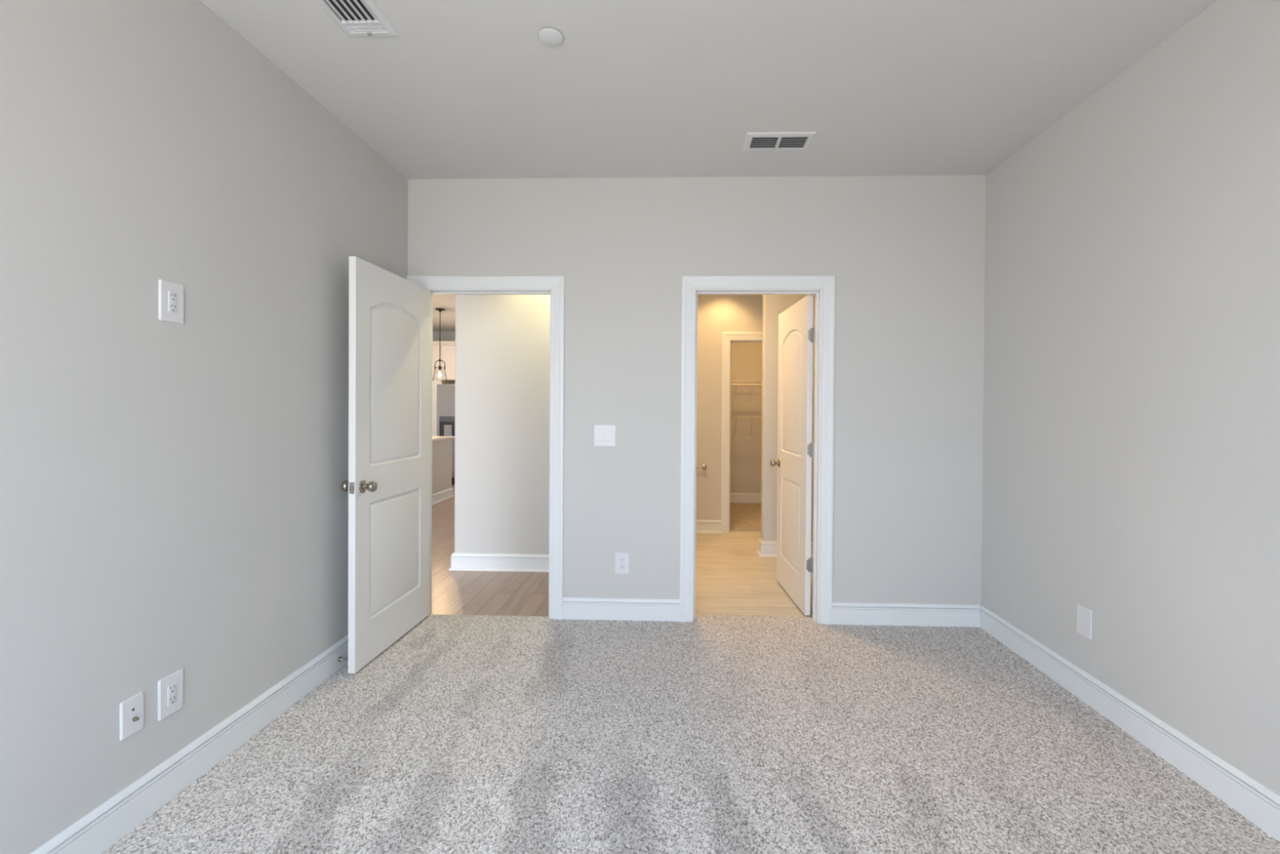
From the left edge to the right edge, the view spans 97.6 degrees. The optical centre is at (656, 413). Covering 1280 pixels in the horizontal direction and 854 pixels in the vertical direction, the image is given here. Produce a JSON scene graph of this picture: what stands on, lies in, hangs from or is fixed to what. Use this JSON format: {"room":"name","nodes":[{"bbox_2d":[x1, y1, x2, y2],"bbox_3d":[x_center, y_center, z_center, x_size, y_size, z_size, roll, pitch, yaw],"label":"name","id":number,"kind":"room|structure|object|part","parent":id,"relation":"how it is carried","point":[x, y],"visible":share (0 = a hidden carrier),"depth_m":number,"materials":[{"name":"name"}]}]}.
{"room":"empty bedroom","nodes":[
{"label":"empty bedroom","id":0,"kind":"room"},
{"bbox_2d":[0,0,408,853],"bbox_3d":[-1.700,-0.052,1.377,0.117,2.805,4.300,0,0,2],"label":"wall","id":1,"kind":"structure","parent":0,"point":[172,499],"depth_m":1.82,"materials":[{"name":"beige paint"}]},
{"bbox_2d":[120,691,143,740],"bbox_3d":[-1.628,0.940,1.743,0.018,0.116,0.073,0,0,2],"label":"cable plate","id":2,"kind":"object","parent":1,"relation":"attached to","point":[131,709],"visible":1,"depth_m":1.74,"materials":[{"name":"white plastic"}]},
{"bbox_2d":[157,668,182,720],"bbox_3d":[-1.628,0.940,1.877,0.008,0.133,0.089,0,0,2],"label":"power outlet","id":3,"kind":"object","parent":1,"relation":"attached to","point":[170,688],"visible":1,"depth_m":1.87,"materials":[{"name":"white plastic"}]},
{"bbox_2d":[167,681,176,706],"bbox_3d":[-1.625,0.940,1.877,0.002,0.067,0.033,0,0,2],"label":"receptacle","id":4,"kind":"object","parent":3,"relation":"attached to","point":[171,686],"depth_m":1.88,"materials":[{"name":"white plastic"}]},
{"bbox_2d":[158,279,183,324],"bbox_3d":[-1.619,-0.372,1.870,0.008,0.133,0.089,0,0,2],"label":"power outlet","id":5,"kind":"object","parent":1,"relation":"attached to","point":[171,295],"visible":1,"depth_m":1.86,"materials":[{"name":"white plastic"}]},
{"bbox_2d":[168,291,177,313],"bbox_3d":[-1.617,-0.372,1.870,0.002,0.067,0.033,0,0,2],"label":"receptacle","id":6,"kind":"object","parent":5,"relation":"attached to","point":[172,295],"depth_m":1.87,"materials":[{"name":"grey plastic"}]},
{"bbox_2d":[30,635,347,853],"bbox_3d":[-1.642,1.222,1.385,0.016,0.133,4.300,0,0,2],"label":"baseboard","id":7,"kind":"structure","parent":1,"relation":"attached to","point":[102,827],"depth_m":1.92,"materials":[{"name":"white wood"}]},
{"bbox_2d":[337,656,347,662],"bbox_3d":[-1.548,1.226,2.798,0.079,0.025,0.025,0,0,2],"label":"door stop","id":8,"kind":"object","parent":7,"relation":"attached to","point":[340,658],"visible":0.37,"depth_m":2.79,"materials":[{"name":"silver metal"}]},
{"bbox_2d":[432,331,455,341],"bbox_3d":[-3.916,-0.140,10.555,4.670,2.805,0.100,0,0,2],"label":"wall","id":9,"kind":"structure","parent":0,"point":[445,335],"depth_m":10.50,"materials":[{"name":"beige paint"}]},
{"bbox_2d":[441,345,455,381],"bbox_3d":[-3.306,-0.899,10.142,0.933,0.615,0.664,0,0,2],"label":"upper cabinet","id":10,"kind":"object","parent":9,"relation":"attached to","point":[448,352],"visible":0.23,"depth_m":9.83,"materials":[{"name":"white paint"}]},
{"bbox_2d":[454,294,550,554],"bbox_3d":[-0.967,-0.096,7.482,1.190,2.805,5.848,0,0,2],"label":"wall","id":11,"kind":"structure","parent":0,"point":[502,371],"depth_m":4.57,"materials":[{"name":"beige paint"}]},
{"bbox_2d":[448,551,549,572],"bbox_3d":[-0.998,1.192,7.278,1.220,0.133,5.478,0,0,2],"label":"baseboard","id":12,"kind":"structure","parent":11,"relation":"attached to","point":[459,562],"depth_m":4.56,"materials":[{"name":"white wood"}]},
{"bbox_2d":[101,484,1279,853],"bbox_3d":[-2.199,1.287,4.856,8.500,0.066,11.200,0,0,2],"label":"floor","id":13,"kind":"structure","parent":0,"point":[467,734],"depth_m":2.16,"materials":[{"name":"grey carpet"}]},
{"bbox_2d":[431,435,454,504],"bbox_3d":[-3.510,0.790,7.480,0.900,0.899,1.865,0,0,2],"label":"kitchen island","id":14,"kind":"object","parent":13,"relation":"on","point":[442,489],"visible":0.09,"depth_m":8.01,"materials":[{"name":"beige paint"}]},
{"bbox_3d":[-3.079,1.175,7.576,0.030,0.133,1.612,0,0,2],"label":"skirting","id":15,"kind":"part","parent":14,"relation":"part of","materials":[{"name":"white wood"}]},
{"bbox_2d":[432,435,454,440],"bbox_3d":[-3.507,0.357,7.476,0.900,0.032,1.865,0,0,2],"label":"island countertop","id":16,"kind":"structure","parent":14,"relation":"on","point":[434,437],"depth_m":8.07,"materials":[{"name":"stone"}]},
{"bbox_2d":[432,345,454,435],"bbox_3d":[-4.223,0.000,10.160,0.885,2.427,0.702,0,0,2],"label":"pantry cabinet","id":17,"kind":"object","parent":13,"relation":"on","point":[438,380],"visible":0.02,"depth_m":9.84,"materials":[{"name":"white paint"}]},
{"bbox_3d":[-4.018,0.493,9.854,0.428,1.225,0.019,0,0,2],"label":"cabinet door","id":18,"kind":"part","parent":17,"relation":"part of","materials":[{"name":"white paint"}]},
{"bbox_3d":[-4.010,-0.667,9.844,0.428,1.065,0.019,0,0,2],"label":"cabinet door","id":19,"kind":"part","parent":17,"relation":"part of","materials":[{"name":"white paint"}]},
{"bbox_2d":[432,341,455,345],"bbox_3d":[-3.748,-1.240,10.136,1.860,0.060,0.700,0,0,2],"label":"crown molding","id":20,"kind":"structure","parent":17,"relation":"on","point":[434,343],"depth_m":9.80,"materials":[{"name":"white paint"}]},
{"bbox_2d":[436,384,454,484],"bbox_3d":[-3.311,0.358,9.975,0.895,1.727,0.947,0,0,2],"label":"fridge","id":21,"kind":"object","parent":13,"relation":"on","point":[445,393],"visible":0.18,"depth_m":9.57,"materials":[{"name":"grey metal"}]},
{"bbox_3d":[-3.580,0.093,9.569,0.270,0.085,0.002,0,0,2],"label":"control panel","id":22,"kind":"part","parent":21,"relation":"part of","materials":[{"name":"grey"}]},
{"bbox_3d":[-3.574,0.296,9.570,0.135,0.210,0.003,0,0,2],"label":"paddle plate","id":23,"kind":"part","parent":21,"relation":"part of","materials":[{"name":"metal"}]},
{"bbox_2d":[408,174,986,604],"bbox_3d":[0.209,-0.056,3.523,3.792,2.805,0.117,0,0,2],"label":"wall","id":24,"kind":"structure","parent":0,"point":[905,255],"depth_m":3.44,"materials":[{"name":"beige paint"}]},
{"bbox_2d":[340,256,430,673],"bbox_3d":[-1.462,0.249,3.117,0.170,2.030,0.806,0,0,3],"label":"door","id":25,"kind":"structure","parent":24,"relation":"in","point":[387,486],"depth_m":3.01,"materials":[{"name":"white wood"}]},
{"bbox_3d":[-1.533,0.361,2.788,0.068,0.066,0.066,0,0,3],"label":"knob","id":26,"kind":"part","parent":25,"relation":"part of","materials":[{"name":"silver metal"}]},
{"bbox_3d":[-1.485,0.362,2.725,0.025,0.057,0.002,0,0,3],"label":"latch plate","id":27,"kind":"part","parent":25,"relation":"part of","materials":[{"name":"silver metal"}]},
{"bbox_3d":[-1.430,0.362,2.783,0.068,0.066,0.066,0,0,3],"label":"knob","id":28,"kind":"part","parent":25,"relation":"part of","materials":[{"name":"silver metal"}]},
{"bbox_2d":[406,275,564,619],"bbox_3d":[-1.076,0.214,3.568,0.994,2.146,0.154,0,0,2],"label":"door frame","id":29,"kind":"structure","parent":24,"relation":"attached to","point":[553,286],"depth_m":3.48,"materials":[{"name":"white wood"}]},
{"bbox_2d":[594,424,615,446],"bbox_3d":[-0.324,0.136,3.479,0.134,0.132,0.010,0,0,2],"label":"light switch","id":30,"kind":"object","parent":24,"relation":"attached to","point":[604,434],"visible":1,"depth_m":3.48,"materials":[{"name":"white plastic"}]},
{"bbox_2d":[562,596,679,621],"bbox_3d":[-0.224,1.215,3.481,0.730,0.133,0.016,0,0,2],"label":"baseboard","id":31,"kind":"structure","parent":24,"relation":"attached to","point":[573,608],"depth_m":3.47,"materials":[{"name":"white wood"}]},
{"bbox_2d":[614,551,629,573],"bbox_3d":[-0.217,0.930,3.482,0.089,0.133,0.008,0,0,2],"label":"power outlet","id":32,"kind":"object","parent":24,"relation":"attached to","point":[621,559],"visible":1,"depth_m":3.48,"materials":[{"name":"white plastic"}]},
{"bbox_2d":[619,557,624,568],"bbox_3d":[-0.217,0.930,3.480,0.033,0.067,0.002,0,0,2],"label":"receptacle","id":33,"kind":"object","parent":32,"relation":"attached to","point":[621,559],"depth_m":3.48,"materials":[{"name":"grey plastic"}]},
{"bbox_2d":[680,275,835,624],"bbox_3d":[0.616,0.226,3.512,0.935,2.146,0.154,0,0,2],"label":"door frame","id":34,"kind":"structure","parent":24,"relation":"attached to","point":[823,286],"depth_m":3.44,"materials":[{"name":"white wood"}]},
{"bbox_2d":[769,294,814,614],"bbox_3d":[0.957,0.263,3.943,0.170,2.040,0.771,0,0,-2],"label":"door","id":35,"kind":"structure","parent":24,"relation":"in","point":[796,339],"depth_m":3.81,"materials":[{"name":"white wood"}]},
{"bbox_3d":[0.896,0.375,4.258,0.068,0.066,0.066,0,0,-2],"label":"knob","id":36,"kind":"part","parent":35,"relation":"part of","materials":[{"name":"silver metal"}]},
{"bbox_2d":[831,601,979,626],"bbox_3d":[1.518,1.227,3.423,0.888,0.133,0.016,0,0,2],"label":"baseboard","id":37,"kind":"structure","parent":24,"relation":"attached to","point":[842,612],"depth_m":3.42,"materials":[{"name":"white wood"}]},
{"bbox_2d":[200,0,1217,331],"bbox_3d":[-2.041,-1.534,4.804,9.020,0.100,11.450,0,0,2],"label":"ceiling","id":38,"kind":"structure","parent":0,"point":[465,89],"depth_m":2.42,"materials":[{"name":"paint"}]},
{"bbox_2d":[316,0,399,36],"bbox_3d":[-1.097,-1.446,1.966,0.198,0.018,0.380,0,0,2],"label":"ceiling vent","id":39,"kind":"object","parent":38,"relation":"in","point":[356,18],"visible":1,"depth_m":2.05,"materials":[{"name":"white metal"}]},
{"bbox_3d":[-1.093,-1.450,2.098,0.146,0.011,0.056,0,0,2],"label":"plate","id":40,"kind":"part","parent":39,"relation":"part of","materials":[{"name":"white metal"}]},
{"bbox_2d":[432,307,447,381],"bbox_3d":[-3.148,-0.998,8.122,0.204,1.040,0.204,0,0,2],"label":"pendant light","id":41,"kind":"object","parent":38,"relation":"hanging from","point":[439,374],"visible":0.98,"depth_m":8.12,"materials":[{"name":"brown metal"}]},
{"bbox_3d":[-3.147,-1.078,8.121,0.024,0.800,0.024,0,0,2],"label":"rod","id":42,"kind":"part","parent":41,"relation":"part of","materials":[{"name":"brown metal"}]},
{"bbox_3d":[-3.150,-0.578,8.125,0.204,0.200,0.204,0,0,2],"label":"lamp shade","id":43,"kind":"part","parent":41,"relation":"part of","materials":[{"name":"clear glass"}]},
{"bbox_3d":[-3.150,-0.586,8.125,0.060,0.094,0.060,0,0,2],"label":"bulb","id":44,"kind":"part","parent":41,"relation":"part of","materials":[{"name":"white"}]},
{"bbox_2d":[537,27,563,45],"bbox_3d":[-0.408,-1.446,2.149,0.094,0.011,0.094,0,0,2],"label":"sprinkler cover","id":45,"kind":"object","parent":38,"relation":"attached to","point":[548,36],"visible":1,"depth_m":2.14,"materials":[{"name":"grey plastic"}]},
{"bbox_2d":[742,131,816,151],"bbox_3d":[0.646,-1.446,2.987,0.356,0.012,0.204,0,0,2],"label":"ceiling vent","id":46,"kind":"object","parent":38,"relation":"in","point":[754,141],"visible":1,"depth_m":2.98,"materials":[{"name":"white metal"}]},
{"bbox_2d":[696,294,762,519],"bbox_3d":[1.052,-0.071,6.067,2.700,2.805,0.117,0,0,2],"label":"wall","id":47,"kind":"structure","parent":0,"point":[717,314],"depth_m":6.02,"materials":[{"name":"beige paint"}]},
{"bbox_2d":[696,464,706,469],"bbox_3d":[0.276,0.573,6.002,0.512,0.050,0.073,0,0,2],"label":"towel bar","id":48,"kind":"object","parent":47,"relation":"attached to","point":[704,467],"visible":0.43,"depth_m":5.97,"materials":[{"name":"silver metal"}]},
{"bbox_2d":[695,520,721,533],"bbox_3d":[0.191,1.210,6.032,0.998,0.133,0.030,0,0,2],"label":"baseboard","id":49,"kind":"structure","parent":47,"relation":"attached to","point":[702,526],"depth_m":6.02,"materials":[{"name":"white wood"}]},
{"bbox_2d":[720,332,762,533],"bbox_3d":[1.093,0.207,6.058,0.791,2.150,0.136,0,0,2],"label":"door frame","id":50,"kind":"structure","parent":47,"relation":"attached to","point":[728,338],"depth_m":6.01,"materials":[{"name":"white wood"}]},
{"bbox_2d":[729,342,762,493],"bbox_3d":[1.286,-0.077,7.068,1.700,2.805,1.900,0,0,2],"label":"wall","id":51,"kind":"structure","parent":0,"point":[746,357],"depth_m":7.90,"materials":[{"name":"beige paint"}]},
{"bbox_2d":[729,493,760,502],"bbox_3d":[1.304,1.190,7.902,1.460,0.133,0.016,0,0,2],"label":"baseboard","id":52,"kind":"structure","parent":51,"relation":"attached to","point":[734,497],"depth_m":7.90,"materials":[{"name":"white wood"}]},
{"bbox_2d":[730,416,761,438],"bbox_3d":[1.306,0.197,7.747,1.454,0.312,0.310,0,0,2],"label":"wire shelf","id":53,"kind":"object","parent":51,"relation":"attached to","point":[731,416],"visible":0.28,"depth_m":7.67,"materials":[{"name":"white metal"}]},
{"bbox_2d":[730,380,762,404],"bbox_3d":[1.309,-0.293,7.740,1.454,0.312,0.316,0,0,2],"label":"wire shelf","id":54,"kind":"object","parent":51,"relation":"attached to","point":[753,384],"visible":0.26,"depth_m":7.60,"materials":[{"name":"white metal"}]},
{"bbox_3d":[1.305,-0.391,7.599,1.450,0.024,0.024,0,0,2],"label":"hanging rod","id":55,"kind":"part","parent":54,"relation":"part of","materials":[{"name":"white plastic"}]},
{"bbox_2d":[760,294,815,542],"bbox_3d":[1.220,-0.062,5.122,0.503,2.805,0.120,0,0,2],"label":"wall partition","id":56,"kind":"structure","parent":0,"point":[773,305],"depth_m":5.07,"materials":[{"name":"beige paint"}]},
{"bbox_2d":[756,537,813,557],"bbox_3d":[1.196,1.223,5.133,0.533,0.133,0.180,0,0,2],"label":"baseboard","id":57,"kind":"structure","parent":56,"relation":"attached to","point":[766,548],"depth_m":5.06,"materials":[{"name":"white wood"}]},
{"bbox_2d":[981,0,1279,795],"bbox_3d":[1.972,-0.027,1.255,0.117,2.805,4.300,0,0,2],"label":"wall","id":58,"kind":"structure","parent":0,"point":[1131,423],"depth_m":2.18,"materials":[{"name":"beige paint"}]},
{"bbox_2d":[1076,603,1092,639],"bbox_3d":[1.947,0.946,2.553,0.007,0.133,0.089,0,0,2],"label":"blank plate","id":59,"kind":"object","parent":58,"relation":"attached to","point":[1084,615],"visible":1,"depth_m":2.55,"materials":[{"name":"white plastic"}]},
{"bbox_2d":[979,604,1279,841],"bbox_3d":[1.897,1.247,1.267,0.016,0.133,4.300,0,0,2],"label":"baseboard","id":60,"kind":"structure","parent":58,"relation":"attached to","point":[1250,797],"depth_m":2.17,"materials":[{"name":"white wood"}]}
]}

